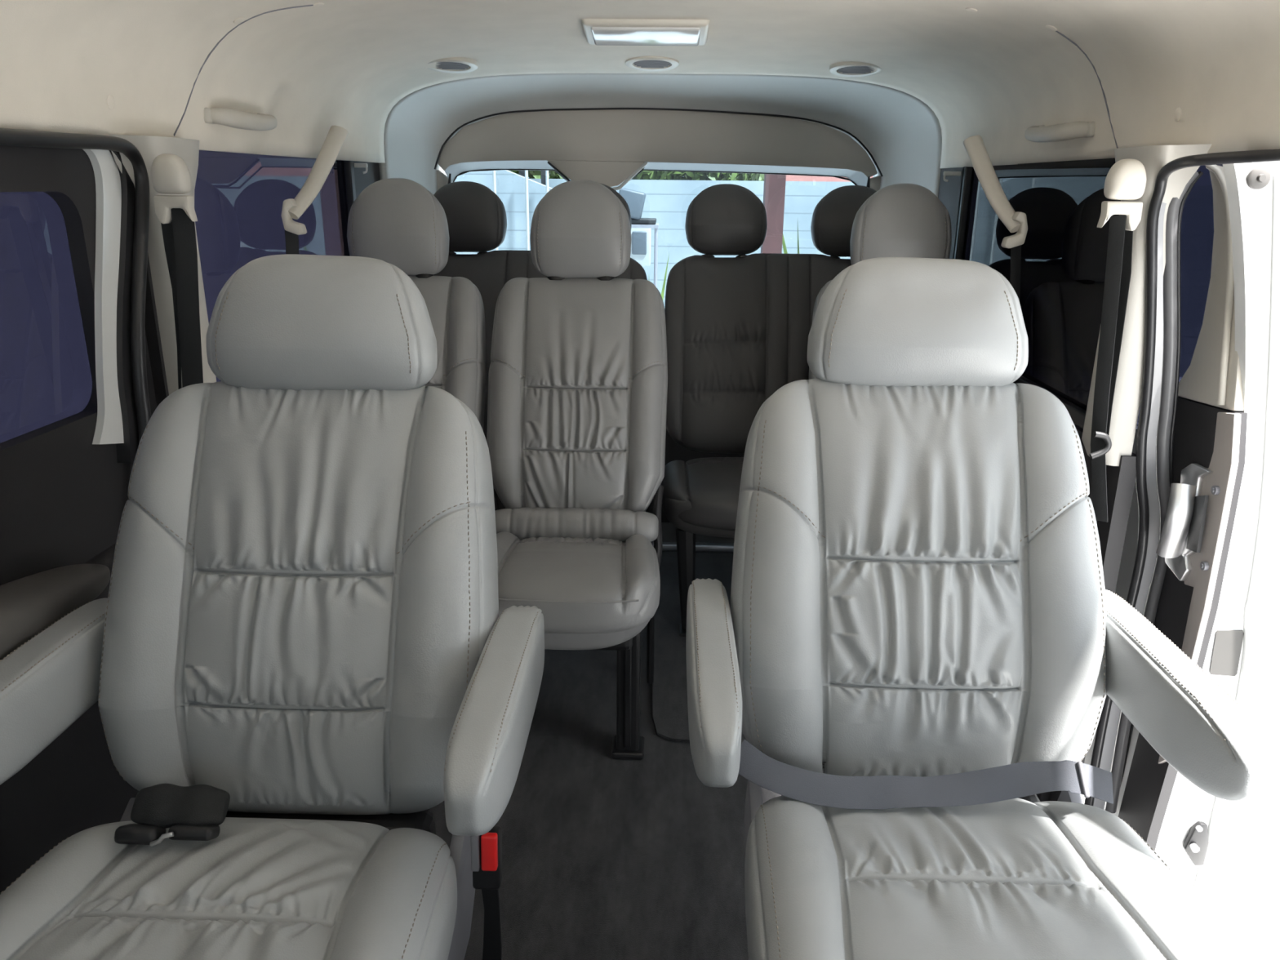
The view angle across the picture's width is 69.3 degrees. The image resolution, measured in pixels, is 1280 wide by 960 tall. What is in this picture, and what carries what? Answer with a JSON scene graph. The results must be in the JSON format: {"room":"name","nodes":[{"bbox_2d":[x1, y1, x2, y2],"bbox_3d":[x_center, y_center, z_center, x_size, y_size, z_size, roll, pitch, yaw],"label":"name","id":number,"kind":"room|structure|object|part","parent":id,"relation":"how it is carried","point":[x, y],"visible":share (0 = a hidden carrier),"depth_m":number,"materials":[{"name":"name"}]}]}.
{"room":"vehicle interior","nodes":[
{"label":"vehicle interior","id":0,"kind":"room"},
{"bbox_2d":[145,160,379,407],"bbox_3d":[-0.889,0.209,1.355,0.050,1.460,4.200,1,18,2],"label":"wall","id":1,"kind":"structure","parent":0,"point":[362,181],"depth_m":1.64,"materials":[{"name":"black plastic"}]},
{"bbox_2d":[0,128,151,462],"bbox_3d":[-0.859,-0.161,1.283,0.053,0.620,0.725,1,18,2],"label":"door frame","id":2,"kind":"structure","parent":1,"relation":"attached to","point":[108,428],"depth_m":1.52,"materials":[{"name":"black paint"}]},
{"bbox_2d":[0,145,156,894],"bbox_3d":[-0.863,0.251,0.995,0.162,1.260,1.510,1,18,2],"label":"door","id":3,"kind":"structure","parent":1,"relation":"in","point":[64,496],"depth_m":1.38,"materials":[{"name":"black plastic"}]},
{"bbox_3d":[-0.921,-0.073,0.889,0.004,0.560,1.500,1,18,2],"label":"glass pane","id":4,"kind":"part","parent":3,"relation":"part of","materials":[{"name":"blue glass"}]},
{"bbox_3d":[-0.842,0.216,1.056,0.124,0.112,0.746,1,18,2],"label":"armrest","id":5,"kind":"part","parent":3,"relation":"part of","materials":[{"name":"grey leather"}]},
{"bbox_3d":[-0.913,0.572,1.073,0.070,0.600,1.360,1,18,2],"label":"panel","id":6,"kind":"part","parent":3,"relation":"part of","materials":[{"name":"black"}]},
{"bbox_2d":[108,133,216,395],"bbox_3d":[-0.819,-0.218,1.695,0.062,0.768,0.230,1,18,2],"label":"trim","id":7,"kind":"structure","parent":1,"relation":"attached to","point":[149,147],"depth_m":1.61,"materials":[{"name":"grey plastic"}]},
{"bbox_2d":[151,153,203,389],"bbox_3d":[-0.781,-0.224,1.592,0.091,0.636,0.042,1,18,2],"label":"belt","id":8,"kind":"object","parent":1,"relation":"attached to","point":[170,174],"visible":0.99,"depth_m":1.55,"materials":[{"name":"black fabric"}]},
{"bbox_2d":[173,4,313,136],"bbox_3d":[-0.737,-0.765,1.726,0.280,0.243,0.065,-10,21,-30],"label":"trim","id":9,"kind":"structure","parent":1,"relation":"attached to","point":[228,33],"depth_m":1.70,"materials":[{"name":"grey plastic"}]},
{"bbox_2d":[281,125,348,254],"bbox_3d":[-0.691,-0.578,2.001,0.054,0.363,0.208,8,19,22],"label":"belt","id":10,"kind":"object","parent":9,"relation":"attached to","point":[336,136],"visible":0.94,"depth_m":1.96,"materials":[{"name":"beige plastic"}]},
{"bbox_3d":[-0.689,-0.660,1.981,0.039,0.193,0.196,6,19,18],"label":"swing arm","id":11,"kind":"part","parent":10,"relation":"part of","materials":[{"name":"beige plastic"}]},
{"bbox_2d":[194,150,355,382],"bbox_3d":[-0.838,-0.514,2.208,0.024,0.510,1.005,1,18,2],"label":"window","id":12,"kind":"structure","parent":1,"relation":"in","point":[239,197],"depth_m":2.04,"materials":[{"name":"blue glass"}]},
{"bbox_2d":[354,163,368,173],"bbox_3d":[-0.803,-0.884,2.628,0.061,0.029,0.020,1,18,2],"label":"coat hook","id":13,"kind":"object","parent":1,"relation":"attached to","point":[356,165],"visible":0.73,"depth_m":2.62,"materials":[{"name":"grey plastic"}]},
{"bbox_2d":[427,522,781,959],"bbox_3d":[-0.004,0.830,1.577,1.800,0.040,4.500,1,18,2],"label":"floor","id":14,"kind":"structure","parent":0,"point":[604,857],"depth_m":1.86,"materials":[{"name":"black carpet"}]},
{"bbox_2d":[0,253,544,959],"bbox_3d":[-0.459,0.362,1.062,0.642,1.155,0.855,1,18,2],"label":"seat","id":15,"kind":"object","parent":14,"relation":"on","point":[299,620],"visible":0.99,"depth_m":1.18,"materials":[{"name":"grey leather"}]},
{"bbox_3d":[-0.742,0.262,1.142,0.068,0.108,0.440,1,18,2],"label":"armrest","id":16,"kind":"part","parent":15,"relation":"part of","materials":[{"name":"grey leather"}]},
{"bbox_2d":[114,783,230,846],"bbox_3d":[-0.549,0.397,1.091,0.117,0.054,0.071,1,18,2],"label":"belt buckle","id":17,"kind":"object","parent":15,"relation":"on","point":[193,812],"visible":1,"depth_m":1.09,"materials":[{"name":"black plastic"}]},
{"bbox_2d":[0,817,457,959],"bbox_3d":[-0.465,0.527,0.944,0.509,0.150,0.530,1,18,2],"label":"seat cushion","id":18,"kind":"object","parent":15,"relation":"on","point":[263,888],"depth_m":1.00,"materials":[{"name":"grey leather"}]},
{"bbox_3d":[-0.450,0.159,1.255,0.514,0.552,0.293,1,18,2],"label":"backrest","id":19,"kind":"part","parent":15,"relation":"part of","materials":[{"name":"grey leather"}]},
{"bbox_3d":[-0.465,0.690,1.072,0.400,0.365,0.525,1,18,2],"label":"frame","id":20,"kind":"part","parent":15,"relation":"part of","materials":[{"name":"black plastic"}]},
{"bbox_2d":[471,825,502,959],"bbox_3d":[-0.188,0.537,1.155,0.035,0.246,0.039,1,18,2],"label":"belt","id":21,"kind":"object","parent":15,"relation":"attached to","point":[486,848],"visible":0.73,"depth_m":1.13,"materials":[{"name":"black plastic"}]},
{"bbox_3d":[-0.198,0.447,1.116,0.010,0.050,0.016,1,18,2],"label":"slot plate","id":22,"kind":"part","parent":21,"relation":"part of","materials":[{"name":"grey plastic"}]},
{"bbox_3d":[-0.169,0.273,1.127,0.068,0.108,0.440,1,18,2],"label":"armrest","id":23,"kind":"part","parent":15,"relation":"part of","materials":[{"name":"grey leather"}]},
{"bbox_2d":[346,177,486,430],"bbox_3d":[-0.596,-0.034,2.129,0.442,1.259,0.677,1,18,2],"label":"passenger seat","id":24,"kind":"object","parent":14,"relation":"on","point":[398,222],"visible":0.29,"depth_m":2.20,"materials":[{"name":"grey leather"}]},
{"bbox_3d":[-0.592,-0.198,2.249,0.432,0.568,0.268,1,18,2],"label":"backrest","id":25,"kind":"part","parent":24,"relation":"part of","materials":[{"name":"grey leather"}]},
{"bbox_2d":[433,181,647,509],"bbox_3d":[-0.354,-0.206,2.684,0.748,1.254,0.715,1,18,2],"label":"seat","id":26,"kind":"object","parent":14,"relation":"on","point":[477,219],"visible":0.23,"depth_m":2.79,"materials":[{"name":"grey leather"}]},
{"bbox_2d":[497,496,505,509],"bbox_3d":[-0.360,0.019,2.612,0.748,0.131,0.440,1,18,2],"label":"seat cushion","id":27,"kind":"object","parent":26,"relation":"on","point":[500,506],"depth_m":2.40,"materials":[{"name":"grey leather"}]},
{"bbox_3d":[-0.347,-0.394,2.816,0.748,0.578,0.252,1,18,2],"label":"backrest","id":28,"kind":"part","parent":26,"relation":"part of","materials":[{"name":"grey leather"}]},
{"bbox_2d":[486,179,667,759],"bbox_3d":[-0.153,-0.026,2.117,0.442,1.259,0.677,1,18,2],"label":"passenger seat","id":29,"kind":"object","parent":14,"relation":"on","point":[578,373],"visible":0.88,"depth_m":2.17,"materials":[{"name":"grey leather"}]},
{"bbox_3d":[-0.150,-0.189,2.237,0.432,0.568,0.268,1,18,2],"label":"backrest","id":30,"kind":"part","parent":29,"relation":"part of","materials":[{"name":"grey leather"}]},
{"bbox_2d":[496,531,660,633],"bbox_3d":[-0.163,0.214,2.042,0.415,0.145,0.360,1,18,2],"label":"seat cushion","id":31,"kind":"object","parent":29,"relation":"on","point":[580,582],"depth_m":1.92,"materials":[{"name":"grey leather"}]},
{"bbox_3d":[-0.162,0.312,2.142,0.300,0.050,0.260,1,18,2],"label":"frame","id":32,"kind":"part","parent":29,"relation":"part of","materials":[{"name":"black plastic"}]},
{"bbox_3d":[-0.026,0.475,2.095,0.075,0.320,0.080,1,18,2],"label":"leg","id":33,"kind":"part","parent":29,"relation":"part of","materials":[{"name":"black plastic"}]},
{"bbox_3d":[0.028,0.350,2.326,0.019,0.385,0.090,1,18,2],"label":"leg","id":34,"kind":"part","parent":29,"relation":"part of","materials":[{"name":"black plastic"}]},
{"bbox_2d":[662,542,676,551],"bbox_3d":[0.104,0.248,3.298,0.050,0.024,0.081,1,18,2],"label":"metal bar","id":35,"kind":"object","parent":14,"relation":"on","point":[666,546],"depth_m":3.31,"materials":[{"name":"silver metal"}]},
{"bbox_2d":[652,579,746,743],"bbox_3d":[0.240,0.469,2.620,0.430,0.006,0.974,1,18,2],"label":"floor mat","id":36,"kind":"object","parent":14,"relation":"on","point":[669,686],"visible":0.4,"depth_m":2.48,"materials":[{"name":"black carpet"}]},
{"bbox_2d":[695,542,733,552],"bbox_3d":[0.266,0.251,3.296,0.137,0.024,0.087,1,18,2],"label":"metal bar","id":37,"kind":"object","parent":14,"relation":"on","point":[706,547],"depth_m":3.31,"materials":[{"name":"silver metal"}]},
{"bbox_2d":[660,183,876,636],"bbox_3d":[0.436,-0.191,2.663,0.748,1.254,0.715,1,18,2],"label":"seat","id":38,"kind":"object","parent":14,"relation":"on","point":[738,328],"visible":0.52,"depth_m":2.75,"materials":[{"name":"grey leather"}]},
{"bbox_3d":[0.132,0.290,2.646,0.068,0.342,0.079,1,18,2],"label":"leg","id":39,"kind":"part","parent":38,"relation":"part of","materials":[{"name":"black plastic"}]},
{"bbox_2d":[660,457,743,531],"bbox_3d":[0.430,0.034,2.591,0.748,0.131,0.440,1,18,2],"label":"seat cushion","id":40,"kind":"object","parent":38,"relation":"on","point":[700,494],"depth_m":2.46,"materials":[{"name":"grey leather"}]},
{"bbox_3d":[0.443,-0.379,2.795,0.748,0.578,0.252,1,18,2],"label":"backrest","id":41,"kind":"part","parent":38,"relation":"part of","materials":[{"name":"grey leather"}]},
{"bbox_2d":[808,183,951,379],"bbox_3d":[0.630,-0.032,2.163,0.442,1.259,0.677,1,18,2],"label":"passenger seat","id":42,"kind":"object","parent":14,"relation":"on","point":[897,220],"visible":0.16,"depth_m":2.23,"materials":[{"name":"grey leather"}]},
{"bbox_3d":[0.634,-0.196,2.283,0.432,0.568,0.268,1,18,2],"label":"backrest","id":43,"kind":"part","parent":42,"relation":"part of","materials":[{"name":"grey leather"}]},
{"bbox_2d":[685,257,1270,959],"bbox_3d":[0.372,0.350,1.126,0.628,1.155,0.855,1,18,2],"label":"seat","id":44,"kind":"object","parent":14,"relation":"on","point":[917,588],"visible":0.92,"depth_m":1.24,"materials":[{"name":"grey leather"}]},
{"bbox_3d":[0.093,0.247,1.215,0.062,0.108,0.460,1,18,2],"label":"armrest","id":45,"kind":"part","parent":44,"relation":"part of","materials":[{"name":"grey leather"}]},
{"bbox_3d":[0.373,0.678,1.136,0.400,0.365,0.525,1,18,2],"label":"frame","id":46,"kind":"part","parent":44,"relation":"part of","materials":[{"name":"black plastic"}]},
{"bbox_3d":[0.388,0.147,1.319,0.515,0.553,0.293,1,18,2],"label":"backrest","id":47,"kind":"part","parent":44,"relation":"part of","materials":[{"name":"grey leather"}]},
{"bbox_2d":[738,739,1113,809],"bbox_3d":[0.351,0.378,1.166,0.480,0.062,0.064,3,18,7],"label":"belt","id":48,"kind":"object","parent":44,"relation":"on","point":[1020,780],"visible":0.99,"depth_m":1.16,"materials":[{"name":"grey fabric"}]},
{"bbox_2d":[744,795,1244,959],"bbox_3d":[0.373,0.515,1.008,0.509,0.150,0.530,1,18,2],"label":"seat cushion","id":49,"kind":"object","parent":44,"relation":"on","point":[1015,878],"depth_m":1.02,"materials":[{"name":"grey leather"}]},
{"bbox_3d":[0.659,0.258,1.200,0.062,0.108,0.460,1,18,2],"label":"armrest","id":50,"kind":"part","parent":44,"relation":"part of","materials":[{"name":"grey leather"}]},
{"bbox_2d":[0,0,1279,168],"bbox_3d":[0.004,-0.529,0.934,1.790,0.330,3.800,1,18,2],"label":"ceiling","id":51,"kind":"structure","parent":0,"point":[996,72],"depth_m":1.85,"materials":[{"name":"fabric"}]},
{"bbox_2d":[233,17,244,23],"bbox_3d":[-0.724,-0.831,1.672,0.021,0.014,0.022,1,18,2],"label":"clip","id":52,"kind":"object","parent":51,"relation":"attached to","point":[240,20],"visible":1,"depth_m":1.67,"materials":[{"name":"plastic"}]},
{"bbox_2d":[204,107,277,130],"bbox_3d":[-0.804,-0.739,1.903,0.067,0.042,0.277,1,18,2],"label":"handle","id":53,"kind":"object","parent":51,"relation":"attached to","point":[230,117],"visible":1,"depth_m":1.81,"materials":[{"name":"beige plastic"}]},
{"bbox_2d":[312,2,324,7],"bbox_3d":[-0.605,-0.894,1.740,0.022,0.010,0.022,1,18,2],"label":"clip","id":54,"kind":"object","parent":51,"relation":"attached to","point":[319,4],"visible":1,"depth_m":1.74,"materials":[{"name":"plastic"}]},
{"bbox_2d":[427,57,477,73],"bbox_3d":[-0.510,-1.119,2.486,0.146,0.036,0.147,2,18,6],"label":"ceiling vent","id":55,"kind":"object","parent":51,"relation":"in","point":[454,64],"visible":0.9,"depth_m":2.48,"materials":[{"name":"beige plastic"}]},
{"bbox_2d":[581,18,710,45],"bbox_3d":[0.015,-1.044,2.147,0.289,0.053,0.164,1,18,2],"label":"dome lamp","id":56,"kind":"object","parent":51,"relation":"attached to","point":[598,32],"visible":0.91,"depth_m":2.10,"materials":[{"name":"beige"}]},
{"bbox_2d":[625,56,679,71],"bbox_3d":[0.033,-1.137,2.516,0.146,0.036,0.147,0,18,-3],"label":"ceiling vent","id":57,"kind":"object","parent":51,"relation":"in","point":[642,63],"visible":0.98,"depth_m":2.51,"materials":[{"name":"beige plastic"}]},
{"bbox_2d":[829,62,882,76],"bbox_3d":[0.585,-1.113,2.496,0.146,0.036,0.147,2,18,6],"label":"ceiling vent","id":58,"kind":"object","parent":51,"relation":"in","point":[841,68],"visible":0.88,"depth_m":2.49,"materials":[{"name":"beige plastic"}]},
{"bbox_2d":[965,8,977,12],"bbox_3d":[0.632,-0.897,1.766,0.022,0.009,0.022,1,18,2],"label":"clip","id":59,"kind":"object","parent":51,"relation":"attached to","point":[970,10],"visible":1,"depth_m":1.76,"materials":[{"name":"plastic"}]},
{"bbox_2d":[1045,24,1057,31],"bbox_3d":[0.765,-0.841,1.720,0.022,0.012,0.022,1,18,2],"label":"clip","id":60,"kind":"object","parent":51,"relation":"attached to","point":[1051,28],"visible":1,"depth_m":1.72,"materials":[{"name":"plastic"}]},
{"bbox_2d":[1024,121,1095,142],"bbox_3d":[0.873,-0.736,1.962,0.067,0.043,0.295,1,18,2],"label":"handle","id":61,"kind":"object","parent":51,"relation":"attached to","point":[1073,130],"visible":1,"depth_m":1.87,"materials":[{"name":"beige plastic"}]},
{"bbox_2d":[1173,107,1182,121],"bbox_3d":[0.885,-0.601,1.522,0.007,0.022,0.022,1,18,2],"label":"clip","id":62,"kind":"object","parent":51,"relation":"attached to","point":[1178,113],"visible":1,"depth_m":1.52,"materials":[{"name":"plastic"}]},
{"bbox_2d":[937,167,1136,800],"bbox_3d":[0.878,0.242,1.309,0.075,1.460,4.200,1,18,2],"label":"wall","id":63,"kind":"structure","parent":0,"point":[1121,479],"depth_m":1.69,"materials":[{"name":"black"}]},
{"bbox_2d":[434,107,883,522],"bbox_3d":[0.060,-0.537,3.375,1.718,1.552,0.163,1,18,2],"label":"door","id":64,"kind":"structure","parent":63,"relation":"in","point":[610,147],"depth_m":3.12,"materials":[{"name":"beige plastic"}]},
{"bbox_3d":[-0.695,-0.938,3.246,0.082,0.286,0.040,1,18,2],"label":"pillar trim","id":65,"kind":"part","parent":64,"relation":"part of","materials":[{"name":"grey plastic"}]},
{"bbox_3d":[0.058,-1.140,3.131,1.491,0.212,0.030,1,18,2],"label":"trim","id":66,"kind":"part","parent":64,"relation":"part of","materials":[{"name":"beige plastic"}]},
{"bbox_3d":[0.066,-0.201,3.525,1.700,0.820,0.080,1,18,2],"label":"panel","id":67,"kind":"part","parent":64,"relation":"part of","materials":[{"name":"black leather"}]},
{"bbox_3d":[0.826,-0.916,3.204,0.100,0.262,0.040,1,18,2],"label":"pillar trim","id":68,"kind":"part","parent":64,"relation":"part of","materials":[{"name":"grey plastic"}]},
{"bbox_2d":[378,73,943,196],"bbox_3d":[0.065,-0.654,3.155,1.714,1.330,0.510,1,18,2],"label":"trim","id":69,"kind":"structure","parent":63,"relation":"attached to","point":[901,132],"depth_m":2.95,"materials":[{"name":"grey plastic"}]},
{"bbox_2d":[942,171,960,182],"bbox_3d":[0.878,-0.847,2.585,0.061,0.029,0.020,1,18,2],"label":"coat hook","id":70,"kind":"object","parent":63,"relation":"attached to","point":[945,173],"visible":0.71,"depth_m":2.58,"materials":[{"name":"grey plastic"}]},
{"bbox_2d":[963,135,1027,301],"bbox_3d":[0.750,-0.546,1.968,0.059,0.358,0.208,-4,18,-15],"label":"belt","id":71,"kind":"object","parent":63,"relation":"attached to","point":[1014,221],"visible":0.98,"depth_m":1.92,"materials":[{"name":"beige fabric"}]},
{"bbox_3d":[0.741,-0.624,1.946,0.039,0.195,0.197,-4,18,-15],"label":"swing arm","id":72,"kind":"part","parent":71,"relation":"part of","materials":[{"name":"beige plastic"}]},
{"bbox_2d":[953,158,1120,428],"bbox_3d":[0.888,-0.477,2.164,0.024,0.501,1.005,1,18,2],"label":"window","id":73,"kind":"structure","parent":63,"relation":"in","point":[1064,251],"depth_m":1.99,"materials":[{"name":"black glass"}]},
{"bbox_2d":[1036,435,1106,801],"bbox_3d":[0.871,0.096,2.523,0.030,0.780,1.500,1,18,2],"label":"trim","id":74,"kind":"structure","parent":63,"relation":"attached to","point":[1042,797],"depth_m":1.74,"materials":[{"name":"black plastic"}]},
{"bbox_2d":[1055,31,1118,148],"bbox_3d":[0.846,-0.736,1.750,0.137,0.210,0.056,9,20,25],"label":"trim","id":75,"kind":"structure","parent":63,"relation":"attached to","point":[1060,33],"depth_m":1.75,"materials":[{"name":"grey plastic"}]},
{"bbox_2d":[1088,159,1146,522],"bbox_3d":[0.783,-0.217,1.556,0.093,0.609,0.057,1,18,2],"label":"belt","id":76,"kind":"object","parent":63,"relation":"attached to","point":[1126,180],"visible":0.99,"depth_m":1.53,"materials":[{"name":"black fabric"}]},
{"bbox_2d":[1093,202,1166,809],"bbox_3d":[0.895,0.076,1.697,0.108,1.228,0.030,1,18,2],"label":"trim","id":77,"kind":"structure","parent":63,"relation":"attached to","point":[1153,504],"depth_m":1.66,"materials":[{"name":"black rubber"},{"name":"grey plastic"}]},
{"bbox_2d":[1081,143,1212,466],"bbox_3d":[0.846,-0.295,1.613,0.062,0.538,0.239,1,18,2],"label":"trim","id":78,"kind":"structure","parent":63,"relation":"attached to","point":[1128,386],"depth_m":1.57,"materials":[{"name":"grey plastic"}]},
{"bbox_2d":[1104,170,1203,813],"bbox_3d":[0.923,0.084,1.689,0.130,1.240,0.022,1,18,2],"label":"door frame","id":79,"kind":"structure","parent":63,"relation":"attached to","point":[1170,275],"depth_m":1.62,"materials":[{"name":"grey"}]},
{"bbox_2d":[1084,161,1279,900],"bbox_3d":[1.014,0.020,2.324,0.224,1.731,1.564,1,18,2],"label":"door","id":80,"kind":"structure","parent":63,"relation":"in","point":[1219,543],"depth_m":1.58,"materials":[{"name":"white paint"}]},
{"bbox_3d":[0.928,0.070,1.601,0.046,0.138,0.046,1,18,2],"label":"handle","id":81,"kind":"part","parent":80,"relation":"part of","materials":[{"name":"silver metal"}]},
{"bbox_3d":[1.012,-0.503,2.170,0.004,0.560,1.400,1,18,2],"label":"glass pane","id":82,"kind":"part","parent":80,"relation":"part of","materials":[{"name":"blue glass"}]},
{"bbox_3d":[0.975,0.364,1.753,0.020,1.054,0.250,1,18,2],"label":"trim","id":83,"kind":"part","parent":80,"relation":"part of","materials":[{"name":"black"}]},
{"bbox_3d":[0.962,0.203,1.614,0.012,0.662,0.098,1,18,2],"label":"edge trim","id":84,"kind":"part","parent":80,"relation":"part of","materials":[{"name":"grey plastic"}]},
{"bbox_3d":[0.983,-0.323,1.561,0.020,0.400,0.227,1,18,2],"label":"trim","id":85,"kind":"part","parent":80,"relation":"part of","materials":[{"name":"beige plastic"}]},
{"bbox_3d":[1.037,0.306,1.637,0.052,0.090,0.002,1,18,2],"label":"label plate","id":86,"kind":"part","parent":80,"relation":"part of","materials":[{"name":"grey"}]},
{"bbox_2d":[1084,149,1279,805],"bbox_3d":[0.852,0.281,1.012,0.106,1.246,1.409,1,18,2],"label":"door seal","id":87,"kind":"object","parent":63,"relation":"attached to","point":[1262,155],"depth_m":1.57,"materials":[{"name":"black rubber"}]},
{"label":"outside","id":88,"kind":"structure","parent":0,"visible":0},
{"bbox_2d":[1080,552,1279,959],"bbox_3d":[0.197,-0.648,8.188,60.000,0.100,60.000,1,18,2],"label":"ground","id":89,"kind":"structure","parent":88,"point":[1241,893],"depth_m":2.69,"materials":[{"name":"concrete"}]},
{"bbox_2d":[492,170,497,250],"bbox_3d":[-1.334,-1.944,8.664,0.033,2.050,0.028,1,18,2],"label":"pole","id":90,"kind":"object","parent":89,"relation":"on","point":[493,171],"visible":0.02,"depth_m":8.42,"materials":[{"name":"grey metal"}]},
{"bbox_2d":[444,169,552,253],"bbox_3d":[-1.485,-2.077,8.837,1.323,2.194,0.200,1,18,2],"label":"wall","id":91,"kind":"structure","parent":89,"relation":"on","point":[510,186],"depth_m":8.55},
{"bbox_2d":[519,169,524,177],"bbox_3d":[-1.122,-2.029,9.050,0.060,1.980,0.050,1,18,2],"label":"fence post","id":92,"kind":"object","parent":89,"relation":"on","point":[521,172],"visible":0.02,"depth_m":8.75,"materials":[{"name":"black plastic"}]},
{"bbox_2d":[524,170,529,250],"bbox_3d":[-1.040,-1.940,8.656,0.032,2.052,0.028,1,18,2],"label":"pole","id":93,"kind":"object","parent":89,"relation":"on","point":[526,171],"visible":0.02,"depth_m":8.48,"materials":[{"name":"grey metal"}]},
{"bbox_2d":[541,170,546,185],"bbox_3d":[-0.919,-2.025,9.045,0.050,1.980,0.050,1,18,2],"label":"gate post","id":94,"kind":"object","parent":89,"relation":"on","point":[543,172],"visible":0.02,"depth_m":8.76,"materials":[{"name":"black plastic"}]},
{"bbox_2d":[545,170,549,193],"bbox_3d":[-0.851,-1.937,8.651,0.031,2.054,0.028,1,18,2],"label":"pole","id":95,"kind":"object","parent":89,"relation":"on","point":[546,171],"visible":0.02,"depth_m":8.39,"materials":[{"name":"grey"}]},
{"bbox_2d":[507,168,764,181],"bbox_3d":[-0.120,-3.733,10.893,3.665,1.934,1.572,1,18,2],"label":"hedge","id":96,"kind":"object","parent":89,"relation":"on","point":[645,175],"visible":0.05,"depth_m":10.49,"materials":[{"name":"green plant"}]},
{"bbox_2d":[630,227,651,266],"bbox_3d":[-0.013,-2.124,8.399,0.220,0.340,0.215,1,18,2],"label":"outdoor unit","id":97,"kind":"object","parent":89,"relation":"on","point":[640,237],"visible":0.59,"depth_m":8.30,"materials":[{"name":"grey metal"}]},
{"bbox_2d":[631,231,646,254],"bbox_3d":[-0.006,-2.123,8.296,0.130,0.200,0.020,1,18,2],"label":"fan grille","id":98,"kind":"object","parent":97,"relation":"attached to","point":[638,238],"depth_m":8.29,"materials":[{"name":"grey metal"}]},
{"bbox_2d":[631,222,658,288],"bbox_3d":[-0.027,-1.475,8.141,0.360,1.499,0.400,1,18,2],"label":"metal stand","id":99,"kind":"object","parent":89,"relation":"on","point":[655,226],"visible":0.23,"depth_m":7.80,"materials":[{"name":"white metal"}]},
{"bbox_2d":[618,187,656,223],"bbox_3d":[-0.033,-2.331,7.869,0.346,0.286,0.300,1,18,2],"label":"machine","id":100,"kind":"object","parent":99,"relation":"on","point":[635,200],"visible":0.59,"depth_m":7.72,"materials":[{"name":"grey metal"}]},
{"bbox_3d":[0.127,-1.414,7.977,0.028,1.486,0.028,1,18,2],"label":"leg","id":101,"kind":"part","parent":99,"relation":"part of","materials":[{"name":"metal"}]},
{"bbox_3d":[0.138,-1.517,8.301,0.028,1.486,0.028,1,18,2],"label":"leg","id":102,"kind":"part","parent":99,"relation":"part of","materials":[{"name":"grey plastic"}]},
{"bbox_2d":[661,253,669,299],"bbox_3d":[-0.004,-1.306,7.592,0.536,1.511,0.266,-2,18,-9],"label":"plant","id":103,"kind":"object","parent":89,"relation":"on","point":[664,279],"visible":0.05,"depth_m":7.62,"materials":[{"name":"green plant"}]},
{"bbox_2d":[529,178,854,306],"bbox_3d":[3.255,-2.013,9.334,11.000,1.865,0.200,1,18,2],"label":"wall","id":104,"kind":"structure","parent":89,"relation":"on","point":[667,201],"depth_m":9.10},
{"bbox_2d":[760,173,786,253],"bbox_3d":[1.029,-1.738,7.288,0.150,2.540,0.150,1,18,2],"label":"post","id":105,"kind":"object","parent":89,"relation":"on","point":[774,190],"visible":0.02,"depth_m":7.11,"materials":[{"name":"brown wood"}]},
{"bbox_2d":[782,225,799,253],"bbox_3d":[1.557,-1.650,8.462,0.788,1.670,0.430,1,18,2],"label":"plant","id":106,"kind":"object","parent":89,"relation":"on","point":[783,242],"visible":0.02,"depth_m":8.35,"materials":[{"name":"green plant"}]},
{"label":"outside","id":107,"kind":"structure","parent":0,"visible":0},
{"bbox_2d":[786,174,872,182],"bbox_3d":[3.222,-4.079,12.457,2.709,0.536,0.400,1,18,2],"label":"house roof","id":108,"kind":"structure","parent":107,"point":[788,178],"depth_m":12.30,"materials":[{"name":"red"}]}
]}

